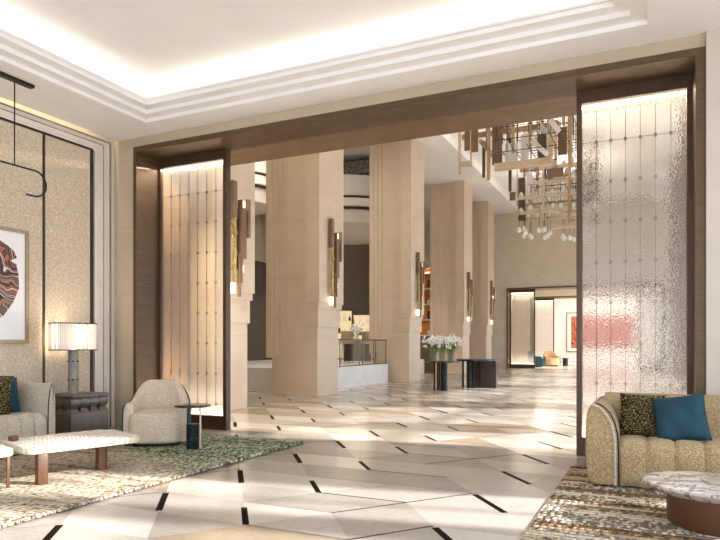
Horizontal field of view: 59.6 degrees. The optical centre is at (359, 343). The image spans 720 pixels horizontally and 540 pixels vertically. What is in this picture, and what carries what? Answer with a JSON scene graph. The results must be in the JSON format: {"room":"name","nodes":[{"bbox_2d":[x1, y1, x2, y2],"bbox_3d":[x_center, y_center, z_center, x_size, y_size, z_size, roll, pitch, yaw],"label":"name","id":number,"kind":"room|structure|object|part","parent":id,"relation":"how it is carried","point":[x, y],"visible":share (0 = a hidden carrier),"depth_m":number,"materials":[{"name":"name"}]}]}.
{"room":"hotel lobby","nodes":[
{"label":"hotel lobby","id":0,"kind":"room"},
{"bbox_2d":[0,97,113,426],"bbox_3d":[-5.669,-1.140,4.868,0.300,4.720,10.000,0,0,25],"label":"wall","id":1,"kind":"structure","parent":0,"point":[3,100],"depth_m":9.01,"materials":[{"name":"beige paint"}]},
{"bbox_2d":[0,120,41,382],"bbox_3d":[-4.504,-0.730,6.950,0.042,3.860,2.224,0,0,25],"label":"wall panel","id":2,"kind":"object","parent":1,"relation":"attached to","point":[23,361],"visible":0.6,"depth_m":7.75,"materials":[{"name":"fabric"}]},
{"bbox_2d":[0,226,28,342],"bbox_3d":[-4.350,-0.700,7.187,0.035,1.380,1.240,0,0,25],"label":"framed painting","id":3,"kind":"object","parent":2,"relation":"attached to","point":[14,243],"visible":1,"depth_m":7.58},
{"bbox_2d":[0,241,18,317],"bbox_3d":[-4.348,-0.715,7.197,0.002,1.070,0.980,0,0,25],"label":"artwork","id":4,"kind":"object","parent":3,"relation":"attached to","point":[9,250],"depth_m":7.53},
{"bbox_2d":[0,117,92,391],"bbox_3d":[-5.663,-0.743,4.466,0.052,3.885,9.278,0,0,25],"label":"trim","id":5,"kind":"structure","parent":1,"relation":"attached to","point":[1,118],"depth_m":7.97,"materials":[{"name":"brown metal"}]},
{"bbox_2d":[0,102,110,427],"bbox_3d":[-5.633,-0.792,4.558,0.030,3.985,9.470,0,0,25],"label":"trim","id":6,"kind":"structure","parent":1,"relation":"attached to","point":[3,112],"depth_m":8.78,"materials":[{"name":"beige paint"}]},
{"bbox_2d":[45,135,89,393],"bbox_3d":[-3.867,-0.730,8.308,0.042,3.860,0.704,0,0,25],"label":"wall panel","id":7,"kind":"object","parent":1,"relation":"attached to","point":[67,165],"visible":0.64,"depth_m":8.26,"materials":[{"name":"fabric"}]},
{"bbox_2d":[231,162,254,409],"bbox_3d":[-2.891,-2.647,11.639,1.420,7.695,1.220,0,0,25],"label":"stone column","id":8,"kind":"structure","parent":0,"point":[244,174],"depth_m":11.65,"materials":[{"name":"beige stone"}]},
{"bbox_2d":[231,180,250,296],"bbox_3d":[-2.164,-1.875,11.354,0.140,2.050,0.518,0,0,25],"label":"wall sconce","id":9,"kind":"object","parent":8,"relation":"attached to","point":[240,216],"visible":0.95,"depth_m":11.32,"materials":[{"name":"brown metal"}]},
{"bbox_3d":[-2.214,-1.900,11.377,0.030,1.100,0.200,0,0,25],"label":"plate","id":10,"kind":"part","parent":9,"relation":"part of","materials":[{"name":"brown metal"}]},
{"bbox_2d":[266,149,342,396],"bbox_3d":[-1.303,-2.647,15.025,1.420,7.695,1.220,0,0,25],"label":"stone column","id":11,"kind":"structure","parent":0,"point":[303,192],"depth_m":14.61,"materials":[{"name":"beige stone"}]},
{"bbox_2d":[329,218,341,307],"bbox_3d":[-0.576,-1.875,14.740,0.140,2.050,0.518,0,0,25],"label":"wall sconce","id":12,"kind":"object","parent":11,"relation":"attached to","point":[335,239],"visible":1,"depth_m":14.68,"materials":[{"name":"brown metal"}]},
{"bbox_2d":[247,244,368,360],"bbox_3d":[-4.101,-2.650,23.638,0.300,7.700,23.680,0,0,25],"label":"wall","id":13,"kind":"structure","parent":0,"point":[355,257],"depth_m":30.43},
{"bbox_2d":[0,361,640,539],"bbox_3d":[6.181,1.200,19.419,24.592,0.001,51.519,0,0,25],"label":"floor","id":14,"kind":"structure","parent":0,"point":[388,460],"depth_m":5.83,"materials":[{"name":"beige stone"}]},
{"bbox_2d":[0,427,304,527],"bbox_3d":[-3.228,1.181,5.804,3.146,0.038,5.431,0,0,25],"label":"rug","id":15,"kind":"object","parent":14,"relation":"on","point":[74,481],"visible":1,"depth_m":5.86,"materials":[{"name":"carpet"}]},
{"bbox_2d":[0,444,12,487],"bbox_3d":[-3.141,1.018,5.195,0.516,0.320,0.396,0,0,44],"label":"stool","id":16,"kind":"object","parent":15,"relation":"on","point":[5,451],"visible":1,"depth_m":5.15,"materials":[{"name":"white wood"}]},
{"bbox_3d":[-3.141,0.895,5.195,0.500,0.055,0.380,0,0,44],"label":"frame","id":17,"kind":"part","parent":16,"relation":"part of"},
{"bbox_3d":[-2.886,1.050,5.157,0.024,0.255,0.024,0,0,44],"label":"leg","id":18,"kind":"part","parent":16,"relation":"part of","materials":[{"name":"brown wood"}]},
{"bbox_2d":[0,382,54,456],"bbox_3d":[-4.253,0.784,6.197,0.925,0.793,2.173,0,0,25],"label":"sofa","id":19,"kind":"object","parent":15,"relation":"on","point":[36,417],"visible":0.59,"depth_m":6.91,"materials":[{"name":"beige fabric"}]},
{"bbox_2d":[0,376,13,414],"bbox_3d":[-3.933,0.534,6.638,0.517,0.502,0.226,0,0,-37],"label":"cushion","id":20,"kind":"object","parent":19,"relation":"on","point":[6,382],"visible":0.96,"depth_m":6.69,"materials":[{"name":"multicoloured fabric"}]},
{"bbox_2d":[9,377,20,411],"bbox_3d":[-3.958,0.569,6.915,0.197,0.388,0.401,0,0,38],"label":"cushion","id":21,"kind":"object","parent":19,"relation":"on","point":[14,400],"visible":0.46,"depth_m":6.98,"materials":[{"name":"teal fabric"}]},
{"bbox_3d":[-4.153,0.964,6.150,0.682,0.432,1.990,0,0,25],"label":"seat","id":22,"kind":"part","parent":19,"relation":"part of","materials":[{"name":"beige fabric"}]},
{"bbox_3d":[-3.796,0.797,7.132,0.890,0.727,0.091,0,0,25],"label":"arm","id":23,"kind":"part","parent":19,"relation":"part of"},
{"bbox_2d":[1,429,138,484],"bbox_3d":[-2.650,1.018,5.793,0.738,0.320,1.016,0,0,44],"label":"bench","id":24,"kind":"object","parent":15,"relation":"on","point":[39,446],"visible":0.99,"depth_m":5.59,"materials":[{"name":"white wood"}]},
{"bbox_2d":[8,435,17,440],"bbox_3d":[-3.079,0.838,5.586,0.060,0.045,0.060,0,0,25],"label":"wooden block","id":25,"kind":"object","parent":24,"relation":"on","point":[13,437],"visible":1,"depth_m":5.57,"materials":[{"name":"brown wood"}]},
{"bbox_3d":[-2.678,1.050,5.291,0.080,0.255,0.080,0,0,44],"label":"leg","id":26,"kind":"part","parent":24,"relation":"part of","materials":[{"name":"brown wood"}]},
{"bbox_3d":[-2.651,0.895,5.794,0.720,0.055,1.000,0,0,44],"label":"frame","id":27,"kind":"part","parent":24,"relation":"part of","materials":[{"name":"white fabric"}]},
{"bbox_3d":[-2.433,1.050,5.917,0.080,0.255,0.080,0,0,44],"label":"leg","id":28,"kind":"part","parent":24,"relation":"part of","materials":[{"name":"brown wood"}]},
{"bbox_2d":[55,391,109,433],"bbox_3d":[-3.573,0.903,7.972,0.500,0.550,0.580,0,0,25],"label":"side table","id":29,"kind":"object","parent":15,"relation":"on","point":[84,411],"visible":0.85,"depth_m":7.78,"materials":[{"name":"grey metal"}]},
{"bbox_2d":[48,322,96,393],"bbox_3d":[-3.626,0.182,7.952,0.382,0.892,0.572,0,0,25],"label":"table lamp","id":30,"kind":"object","parent":29,"relation":"on","point":[62,336],"visible":1,"depth_m":7.89,"materials":[{"name":"fabric"}]},
{"bbox_3d":[-3.626,-0.095,7.952,0.368,0.325,0.558,0,0,25],"label":"lamp shade","id":31,"kind":"part","parent":30,"relation":"part of","materials":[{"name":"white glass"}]},
{"bbox_3d":[-3.626,0.355,7.952,0.170,0.545,0.170,0,0,25],"label":"stem","id":32,"kind":"part","parent":30,"relation":"part of","materials":[{"name":"stone"}]},
{"bbox_2d":[122,379,190,446],"bbox_3d":[-2.403,0.809,7.501,0.745,0.739,0.756,0,0,-9],"label":"armchair","id":33,"kind":"object","parent":15,"relation":"on","point":[151,414],"visible":0.88,"depth_m":7.28,"materials":[{"name":"beige fabric"}]},
{"bbox_3d":[-2.393,0.955,7.434,0.620,0.358,0.620,0,0,-9],"label":"seat","id":34,"kind":"part","parent":33,"relation":"part of","materials":[{"name":"beige fabric"}]},
{"bbox_2d":[174,403,210,448],"bbox_3d":[-1.887,0.933,7.092,0.410,0.490,0.410,0,0,25],"label":"table","id":35,"kind":"object","parent":15,"relation":"on","point":[193,430],"visible":1,"depth_m":7.04,"materials":[{"name":"green stone"}]},
{"bbox_3d":[-1.799,0.941,7.084,0.021,0.475,0.022,0,0,25],"label":"stem","id":36,"kind":"part","parent":35,"relation":"part of","materials":[{"name":"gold metal"}]},
{"bbox_2d":[158,149,230,429],"bbox_3d":[-2.394,-0.754,9.031,1.235,3.908,0.110,0,0,25],"label":"glass screen","id":37,"kind":"object","parent":14,"relation":"on","point":[194,190],"visible":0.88,"depth_m":8.99,"materials":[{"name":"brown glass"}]},
{"bbox_2d":[247,359,423,390],"bbox_3d":[-1.516,0.910,21.708,5.980,0.580,10.580,0,0,25],"label":"platform","id":38,"kind":"object","parent":14,"relation":"on","point":[259,372],"visible":0.4,"depth_m":17.63,"materials":[{"name":"white stone"}]},
{"bbox_2d":[338,309,353,359],"bbox_3d":[-0.722,-0.380,25.190,0.900,2.000,0.400,0,0,3],"label":"display cabinet","id":39,"kind":"object","parent":38,"relation":"on","point":[345,324],"visible":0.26,"depth_m":25.35,"materials":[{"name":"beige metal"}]},
{"bbox_2d":[340,331,353,362],"bbox_3d":[-0.443,0.091,21.194,0.460,1.061,0.460,0,0,25],"label":"bar stool","id":40,"kind":"object","parent":38,"relation":"on","point":[344,334],"visible":0.97,"depth_m":21.30,"materials":[{"name":"beige fabric"}]},
{"bbox_3d":[-0.443,-0.060,21.194,0.460,0.120,0.460,0,0,25],"label":"seat","id":41,"kind":"part","parent":40,"relation":"part of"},
{"bbox_3d":[-0.396,-0.280,21.293,0.440,0.320,0.220,0,0,25],"label":"backrest","id":42,"kind":"part","parent":40,"relation":"part of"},
{"bbox_2d":[343,341,370,360],"bbox_3d":[-0.089,0.250,23.126,1.100,0.740,0.600,0,0,3],"label":"countertop","id":43,"kind":"structure","parent":38,"relation":"on","point":[355,346],"depth_m":22.88,"materials":[{"name":"brown wood"}]},
{"bbox_2d":[350,323,367,338],"bbox_3d":[-0.089,-0.447,23.243,0.692,0.653,0.620,0,0,-11],"label":"flower arrangement","id":44,"kind":"object","parent":43,"relation":"on","point":[356,329],"visible":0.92,"depth_m":23.09,"materials":[{"name":"white plant"}]},
{"bbox_2d":[338,339,386,366],"bbox_3d":[-0.149,0.241,17.770,0.040,0.758,4.650,0,0,25],"label":"railing","id":45,"kind":"object","parent":38,"relation":"on","point":[373,340],"visible":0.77,"depth_m":18.23,"materials":[{"name":"brown metal"}]},
{"bbox_2d":[354,314,371,358],"bbox_3d":[0.161,-0.305,25.660,1.150,1.850,0.400,0,0,3],"label":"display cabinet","id":46,"kind":"object","parent":38,"relation":"on","point":[359,319],"visible":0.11,"depth_m":25.83,"materials":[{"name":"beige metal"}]},
{"bbox_2d":[361,331,372,361],"bbox_3d":[0.259,0.091,21.748,0.460,1.061,0.460,0,0,25],"label":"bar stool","id":47,"kind":"object","parent":38,"relation":"on","point":[365,334],"visible":0.46,"depth_m":21.91,"materials":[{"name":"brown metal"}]},
{"bbox_3d":[0.306,-0.280,21.848,0.440,0.320,0.220,0,0,25],"label":"backrest","id":48,"kind":"part","parent":47,"relation":"part of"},
{"bbox_2d":[420,266,432,371],"bbox_3d":[2.987,-1.100,27.565,1.600,4.600,0.450,0,0,25],"label":"shelving unit","id":49,"kind":"object","parent":14,"relation":"on","point":[424,353],"visible":0.21,"depth_m":27.57,"materials":[{"name":"orange paint"}]},
{"bbox_3d":[3.072,-1.825,27.746,1.500,2.950,0.050,0,0,25],"label":"panel","id":50,"kind":"part","parent":49,"relation":"part of","materials":[{"name":"orange paint"}]},
{"bbox_2d":[423,361,458,390],"bbox_3d":[2.100,0.822,16.301,0.940,0.757,0.940,0,0,25],"label":"round table","id":51,"kind":"object","parent":14,"relation":"on","point":[441,365],"visible":1,"depth_m":16.08,"materials":[{"name":"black stone"}]},
{"bbox_3d":[1.930,0.840,16.314,0.044,0.720,0.044,0,0,25],"label":"leg","id":52,"kind":"part","parent":51,"relation":"part of","materials":[{"name":"brown metal"}]},
{"bbox_3d":[2.019,0.840,16.317,0.044,0.720,0.044,0,0,25],"label":"leg","id":53,"kind":"part","parent":51,"relation":"part of","materials":[{"name":"brown metal"}]},
{"bbox_3d":[2.095,0.840,16.524,0.044,0.720,0.044,0,0,25],"label":"leg","id":54,"kind":"part","parent":51,"relation":"part of","materials":[{"name":"brown metal"}]},
{"bbox_3d":[2.158,0.840,16.141,0.170,0.720,0.170,0,0,25],"label":"marble leg","id":55,"kind":"part","parent":51,"relation":"part of","materials":[{"name":"stone"}]},
{"bbox_3d":[1.895,0.313,16.287,0.150,0.260,0.150,0,0,25],"label":"glass vase","id":56,"kind":"object","parent":51,"relation":"on","visible":0},
{"bbox_2d":[422,335,442,359],"bbox_3d":[1.855,0.090,16.297,0.603,0.666,0.488,0,0,25],"label":"bouquet","id":57,"kind":"object","parent":56,"relation":"in","point":[429,341],"visible":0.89,"depth_m":16.24,"materials":[{"name":"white plant"}]},
{"bbox_3d":[2.106,0.313,16.265,0.150,0.260,0.150,0,0,25],"label":"glass vase","id":58,"kind":"object","parent":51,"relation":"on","visible":0},
{"bbox_2d":[430,336,452,359],"bbox_3d":[2.104,0.101,16.260,0.494,0.648,0.557,0,0,-15],"label":"bouquet","id":59,"kind":"object","parent":58,"relation":"in","point":[441,351],"visible":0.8,"depth_m":16.19,"materials":[{"name":"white plant"}]},
{"bbox_3d":[2.321,0.313,16.253,0.150,0.260,0.150,0,0,25],"label":"glass vase","id":60,"kind":"object","parent":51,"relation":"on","visible":0},
{"bbox_2d":[442,333,462,359],"bbox_3d":[2.354,0.071,16.207,0.591,0.705,0.497,0,0,25],"label":"bouquet","id":61,"kind":"object","parent":60,"relation":"in","point":[453,339],"visible":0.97,"depth_m":16.19,"materials":[{"name":"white plant"}]},
{"bbox_2d":[456,359,497,387],"bbox_3d":[3.196,0.805,17.223,1.124,0.790,0.954,0,0,25],"label":"console table","id":62,"kind":"object","parent":14,"relation":"on","point":[480,373],"visible":0.99,"depth_m":17.17,"materials":[{"name":"brown wood"}]},
{"bbox_3d":[2.820,0.835,17.222,0.044,0.730,0.044,0,0,25],"label":"leg","id":63,"kind":"part","parent":62,"relation":"part of","materials":[{"name":"brown metal"}]},
{"bbox_3d":[2.984,0.835,17.101,0.170,0.730,0.170,0,0,25],"label":"marble leg","id":64,"kind":"part","parent":62,"relation":"part of","materials":[{"name":"stone"}]},
{"bbox_3d":[3.102,0.835,17.024,0.044,0.730,0.044,0,0,25],"label":"leg","id":65,"kind":"part","parent":62,"relation":"part of","materials":[{"name":"brown wood"}]},
{"bbox_3d":[3.180,0.835,17.120,0.044,0.730,0.044,0,0,25],"label":"leg","id":66,"kind":"part","parent":62,"relation":"part of","materials":[{"name":"brown metal"}]},
{"bbox_3d":[3.366,0.835,17.375,0.820,0.730,0.180,0,0,25],"label":"wood panel","id":67,"kind":"part","parent":62,"relation":"part of","materials":[{"name":"brown wood"}]},
{"bbox_2d":[510,289,534,367],"bbox_3d":[8.132,-0.754,31.475,1.235,3.908,0.110,0,0,25],"label":"glass screen","id":68,"kind":"object","parent":14,"relation":"on","point":[522,304],"visible":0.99,"depth_m":31.47,"materials":[{"name":"white glass"}]},
{"bbox_2d":[535,356,544,366],"bbox_3d":[9.223,0.785,32.992,0.850,0.830,0.837,0,0,5],"label":"armchair","id":69,"kind":"object","parent":14,"relation":"on","point":[539,362],"visible":0.52,"depth_m":32.58,"materials":[{"name":"teal fabric"}]},
{"bbox_2d":[535,298,553,358],"bbox_3d":[10.892,-0.754,37.360,1.235,3.908,0.110,0,0,25],"label":"glass screen","id":70,"kind":"object","parent":14,"relation":"on","point":[544,307],"visible":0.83,"depth_m":37.33,"materials":[{"name":"white glass"}]},
{"bbox_2d":[543,351,560,365],"bbox_3d":[10.411,0.785,34.257,0.837,0.830,0.850,0,0,-5],"label":"armchair","id":71,"kind":"object","parent":14,"relation":"on","point":[550,358],"visible":0.91,"depth_m":34.00,"materials":[{"name":"yellow fabric"}]},
{"bbox_3d":[10.417,0.949,34.181,0.697,0.402,0.697,0,0,-5],"label":"seat","id":72,"kind":"part","parent":71,"relation":"part of","materials":[{"name":"beige fabric"}]},
{"bbox_2d":[562,358,568,365],"bbox_3d":[11.257,0.985,34.483,0.400,0.430,0.400,0,0,25],"label":"table","id":73,"kind":"object","parent":14,"relation":"on","point":[565,360],"visible":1,"depth_m":34.37,"materials":[{"name":"black metal"}]},
{"bbox_2d":[521,466,719,539],"bbox_3d":[2.514,1.192,3.582,2.990,0.016,4.220,0,0,25],"label":"rug","id":74,"kind":"object","parent":14,"relation":"on","point":[577,509],"visible":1,"depth_m":4.37,"materials":[{"name":"beige carpet"}]},
{"bbox_2d":[585,392,719,488],"bbox_3d":[3.261,0.819,5.127,2.608,0.734,0.937,0,0,25],"label":"sofa","id":75,"kind":"object","parent":74,"relation":"on","point":[613,458],"visible":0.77,"depth_m":5.17,"materials":[{"name":"beige fabric"}]},
{"bbox_3d":[2.190,0.832,5.617,0.254,0.673,0.890,0,0,25],"label":"arm","id":76,"kind":"part","parent":75,"relation":"part of","materials":[{"name":"fabric"}]},
{"bbox_2d":[620,393,665,435],"bbox_3d":[2.483,0.624,5.529,0.387,0.377,0.186,0,0,19],"label":"cushion","id":77,"kind":"object","parent":75,"relation":"on","point":[637,412],"visible":0.77,"depth_m":5.49,"materials":[{"name":"multicoloured fabric"}]},
{"bbox_3d":[3.388,0.803,5.400,2.400,0.702,0.335,0,0,25],"label":"backrest","id":78,"kind":"part","parent":75,"relation":"part of","materials":[{"name":"fabric"}]},
{"bbox_3d":[3.216,0.986,5.032,2.100,0.400,0.682,0,0,25],"label":"seat","id":79,"kind":"part","parent":75,"relation":"part of","materials":[{"name":"fabric"}]},
{"bbox_2d":[651,392,712,440],"bbox_3d":[2.694,0.629,5.286,0.476,0.451,0.231,0,0,31],"label":"cushion","id":80,"kind":"object","parent":75,"relation":"on","point":[682,417],"visible":0.98,"depth_m":5.22,"materials":[{"name":"teal fabric"}]},
{"bbox_2d":[641,471,719,537],"bbox_3d":[2.493,1.050,4.072,1.233,0.267,0.782,0,0,25],"label":"coffee table","id":81,"kind":"object","parent":74,"relation":"on","point":[692,498],"visible":1,"depth_m":4.02,"materials":[{"name":"white stone"}]},
{"bbox_2d":[576,73,692,455],"bbox_3d":[2.850,-0.754,6.572,1.110,3.908,0.110,0,0,25],"label":"glass screen","id":82,"kind":"object","parent":14,"relation":"on","point":[611,122],"visible":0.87,"depth_m":6.57,"materials":[{"name":"clear glass"}]},
{"bbox_2d":[640,286,640,369],"bbox_3d":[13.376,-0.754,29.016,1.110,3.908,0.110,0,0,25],"label":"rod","id":83,"kind":"object","parent":14,"relation":"on","point":[640,286],"visible":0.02,"depth_m":29.18,"materials":[{"name":"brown metal"}]},
{"bbox_2d":[0,0,719,140],"bbox_3d":[-1.365,-3.220,2.683,9.350,0.620,9.700,0,0,25],"label":"ceiling","id":84,"kind":"structure","parent":0,"point":[118,70],"depth_m":6.70,"materials":[{"name":"white paint"}]},
{"bbox_2d":[0,71,46,197],"bbox_3d":[-3.909,-2.278,6.619,0.070,1.264,1.406,0,0,25],"label":"pendant light","id":85,"kind":"object","parent":84,"relation":"hanging from","point":[6,76],"visible":1,"depth_m":6.88,"materials":[{"name":"black metal"}]},
{"bbox_3d":[-3.783,-2.417,6.888,0.013,0.915,0.013,0,0,-42],"label":"rod","id":86,"kind":"part","parent":85,"relation":"part of","materials":[{"name":"black metal"}]},
{"bbox_2d":[369,139,423,381],"bbox_3d":[1.202,-2.647,20.367,1.420,7.695,1.220,0,0,25],"label":"stone column","id":87,"kind":"structure","parent":0,"point":[396,169],"depth_m":19.93,"materials":[{"name":"beige stone"}]},
{"bbox_2d":[417,252,424,316],"bbox_3d":[1.930,-1.875,20.082,0.140,2.050,0.518,0,0,25],"label":"wall sconce","id":88,"kind":"object","parent":87,"relation":"attached to","point":[420,265],"visible":1,"depth_m":20.02,"materials":[{"name":"brown metal"}]},
{"bbox_2d":[114,33,705,427],"bbox_3d":[0.086,-1.150,7.979,7.480,4.700,1.120,0,0,25],"label":"wall","id":89,"kind":"structure","parent":0,"point":[123,150],"depth_m":8.56,"materials":[{"name":"paint"}]},
{"bbox_2d":[133,46,705,394],"bbox_3d":[0.253,-0.791,7.899,7.106,3.982,1.142,0,0,25],"label":"frame","id":90,"kind":"object","parent":89,"relation":"attached to","point":[552,95],"visible":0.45,"depth_m":7.66,"materials":[{"name":"brown wood"}]},
{"bbox_2d":[430,180,471,373],"bbox_3d":[3.750,-2.647,25.799,1.420,7.695,1.220,0,0,25],"label":"stone column","id":91,"kind":"structure","parent":0,"point":[450,203],"depth_m":25.35,"materials":[{"name":"beige stone"}]},
{"bbox_2d":[468,272,472,322],"bbox_3d":[4.478,-1.875,25.514,0.140,2.050,0.518,0,0,25],"label":"wall sconce","id":92,"kind":"object","parent":91,"relation":"attached to","point":[470,282],"visible":1,"depth_m":25.45,"materials":[{"name":"brown metal"}]},
{"bbox_2d":[469,201,493,358],"bbox_3d":[5.406,-2.647,29.330,1.420,7.695,1.220,0,0,25],"label":"stone column","id":93,"kind":"structure","parent":0,"point":[480,337],"depth_m":28.74,"materials":[{"name":"beige stone"}]},
{"bbox_2d":[491,281,494,325],"bbox_3d":[6.133,-1.875,29.045,0.140,2.050,0.518,0,0,25],"label":"wall sconce","id":94,"kind":"object","parent":93,"relation":"attached to","point":[492,287],"visible":1,"depth_m":28.98,"materials":[{"name":"brown metal"}]},
{"bbox_2d":[343,115,640,220],"bbox_3d":[3.251,-6.775,20.356,16.600,0.550,23.980,0,0,25],"label":"ceiling","id":95,"kind":"structure","parent":0,"point":[440,151],"depth_m":23.70,"materials":[{"name":"white paint"}]},
{"bbox_2d":[255,161,265,214],"bbox_3d":[-3.906,-5.420,20.167,2.660,2.140,2.660,0,0,25],"label":"balcony","id":96,"kind":"object","parent":95,"relation":"hanging from","point":[260,167],"visible":0.1,"depth_m":19.33,"materials":[{"name":"white paint"}]},
{"bbox_2d":[255,214,265,262],"bbox_3d":[-4.152,-4.200,22.823,0.120,2.200,5.800,0,0,25],"label":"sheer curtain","id":97,"kind":"object","parent":96,"relation":"hanging from","point":[260,220],"visible":0.07,"depth_m":23.64,"materials":[{"name":"grey fabric"}]},
{"bbox_2d":[343,158,368,244],"bbox_3d":[-0.510,-5.320,23.876,5.260,2.340,5.260,0,0,25],"label":"balcony","id":98,"kind":"object","parent":95,"relation":"hanging from","point":[355,177],"visible":0.15,"depth_m":21.46,"materials":[{"name":"white paint"}]},
{"bbox_2d":[343,159,368,173],"bbox_3d":[-0.510,-6.060,23.876,3.600,0.460,3.800,0,0,25],"label":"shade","id":99,"kind":"object","parent":98,"relation":"hanging from","point":[358,166],"depth_m":21.60,"materials":[{"name":"grey"}]},
{"bbox_2d":[458,116,575,191],"bbox_3d":[3.395,-5.125,13.871,2.647,3.250,1.500,0,0,25],"label":"chandelier","id":100,"kind":"object","parent":95,"relation":"hanging from","point":[544,145],"visible":0.56,"depth_m":13.87,"materials":[{"name":"brown wood"}]},
{"bbox_3d":[2.509,-4.750,14.629,0.160,0.500,0.020,0,0,25],"label":"panel","id":101,"kind":"part","parent":100,"relation":"part of","materials":[{"name":"brown metal"}]},
{"bbox_3d":[2.599,-4.675,14.255,0.160,0.650,0.020,0,0,25],"label":"panel","id":102,"kind":"part","parent":100,"relation":"part of","materials":[{"name":"brown metal"}]},
{"bbox_3d":[3.061,-4.500,14.039,0.220,1.000,0.020,0,0,25],"label":"panel","id":103,"kind":"part","parent":100,"relation":"part of","materials":[{"name":"brown metal"}]},
{"bbox_3d":[3.388,-4.275,14.112,0.250,0.450,0.030,0,0,25],"label":"glass","id":104,"kind":"part","parent":100,"relation":"part of","materials":[{"name":"white"}]},
{"bbox_3d":[3.693,-4.375,14.079,0.170,0.650,0.030,0,0,25],"label":"glass","id":105,"kind":"part","parent":100,"relation":"part of","materials":[{"name":"white"}]},
{"bbox_3d":[3.756,-4.120,13.172,0.384,0.401,0.058,0,0,25],"label":"glass","id":106,"kind":"part","parent":100,"relation":"part of","materials":[{"name":"white glass"}]},
{"bbox_3d":[4.048,-4.615,13.713,0.326,0.413,0.052,0,0,25],"label":"glass","id":107,"kind":"part","parent":100,"relation":"part of","materials":[{"name":"white"}]},
{"bbox_3d":[4.008,-4.494,12.956,0.265,0.324,0.054,0,0,25],"label":"glass","id":108,"kind":"part","parent":100,"relation":"part of","materials":[{"name":"white glass"}]},
{"bbox_3d":[4.395,-4.400,13.634,0.180,0.600,0.020,0,0,25],"label":"panel","id":109,"kind":"part","parent":100,"relation":"part of","materials":[{"name":"brown metal"}]},
{"bbox_2d":[510,115,575,241],"bbox_3d":[5.673,-4.816,18.215,2.703,3.868,1.500,0,0,25],"label":"chandelier","id":110,"kind":"object","parent":95,"relation":"hanging from","point":[556,170],"visible":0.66,"depth_m":17.88,"materials":[{"name":"gold metal"}]},
{"bbox_3d":[4.573,-4.425,18.852,0.170,0.250,0.020,0,0,25],"label":"panel","id":111,"kind":"part","parent":110,"relation":"part of","materials":[{"name":"brown metal"}]},
{"bbox_3d":[4.836,-4.725,17.906,0.150,0.350,0.030,0,0,25],"label":"glass","id":112,"kind":"part","parent":110,"relation":"part of","materials":[{"name":"white glass"}]},
{"bbox_3d":[5.446,-4.775,17.559,0.450,0.250,0.020,0,0,25],"label":"panel","id":113,"kind":"part","parent":110,"relation":"part of","materials":[{"name":"brown metal"}]},
{"bbox_2d":[424,196,640,367],"bbox_3d":[8.278,-2.950,31.075,16.600,8.300,0.300,0,0,25],"label":"wall","id":114,"kind":"structure","parent":0,"point":[519,262],"depth_m":31.03,"materials":[{"name":"paint"}]},
{"bbox_2d":[507,283,640,367],"bbox_3d":[10.758,-0.791,30.298,7.106,3.982,1.142,0,0,25],"label":"frame","id":115,"kind":"object","parent":114,"relation":"attached to","point":[549,287],"visible":0.31,"depth_m":31.27,"materials":[{"name":"brown metal"}]},
{"bbox_2d":[526,289,575,296],"bbox_3d":[11.616,-1.150,37.131,17.500,4.700,1.100,0,0,25],"label":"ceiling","id":116,"kind":"structure","parent":0,"point":[563,292],"depth_m":36.64,"materials":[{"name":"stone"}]},
{"bbox_2d":[535,296,575,298],"bbox_3d":[13.544,-0.791,36.237,7.106,3.982,1.142,0,0,25],"label":"frame","id":117,"kind":"object","parent":116,"relation":"attached to","point":[554,297],"visible":0.02,"depth_m":36.65,"materials":[{"name":"brown metal"}]},
{"bbox_2d":[551,298,575,361],"bbox_3d":[16.682,-1.050,42.045,12.500,4.500,0.300,0,0,25],"label":"wall","id":118,"kind":"structure","parent":0,"point":[561,306],"depth_m":43.18,"materials":[{"name":"white paint"}]},
{"bbox_2d":[566,312,575,351],"bbox_3d":[16.196,-0.800,42.069,4.600,2.700,0.050,0,0,25],"label":"framed painting","id":119,"kind":"object","parent":118,"relation":"attached to","point":[571,316],"visible":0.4,"depth_m":42.90},
{"bbox_2d":[571,316,575,347],"bbox_3d":[16.193,-0.800,42.062,3.960,2.160,0.004,0,0,25],"label":"artwork","id":120,"kind":"object","parent":119,"relation":"attached to","point":[573,318],"depth_m":42.83},
{"bbox_2d":[706,28,719,394],"bbox_3d":[4.306,-1.150,5.966,1.870,4.700,1.180,0,0,25],"label":"wall","id":121,"kind":"structure","parent":0,"point":[712,35],"depth_m":5.81,"materials":[{"name":"paint"}]}
]}

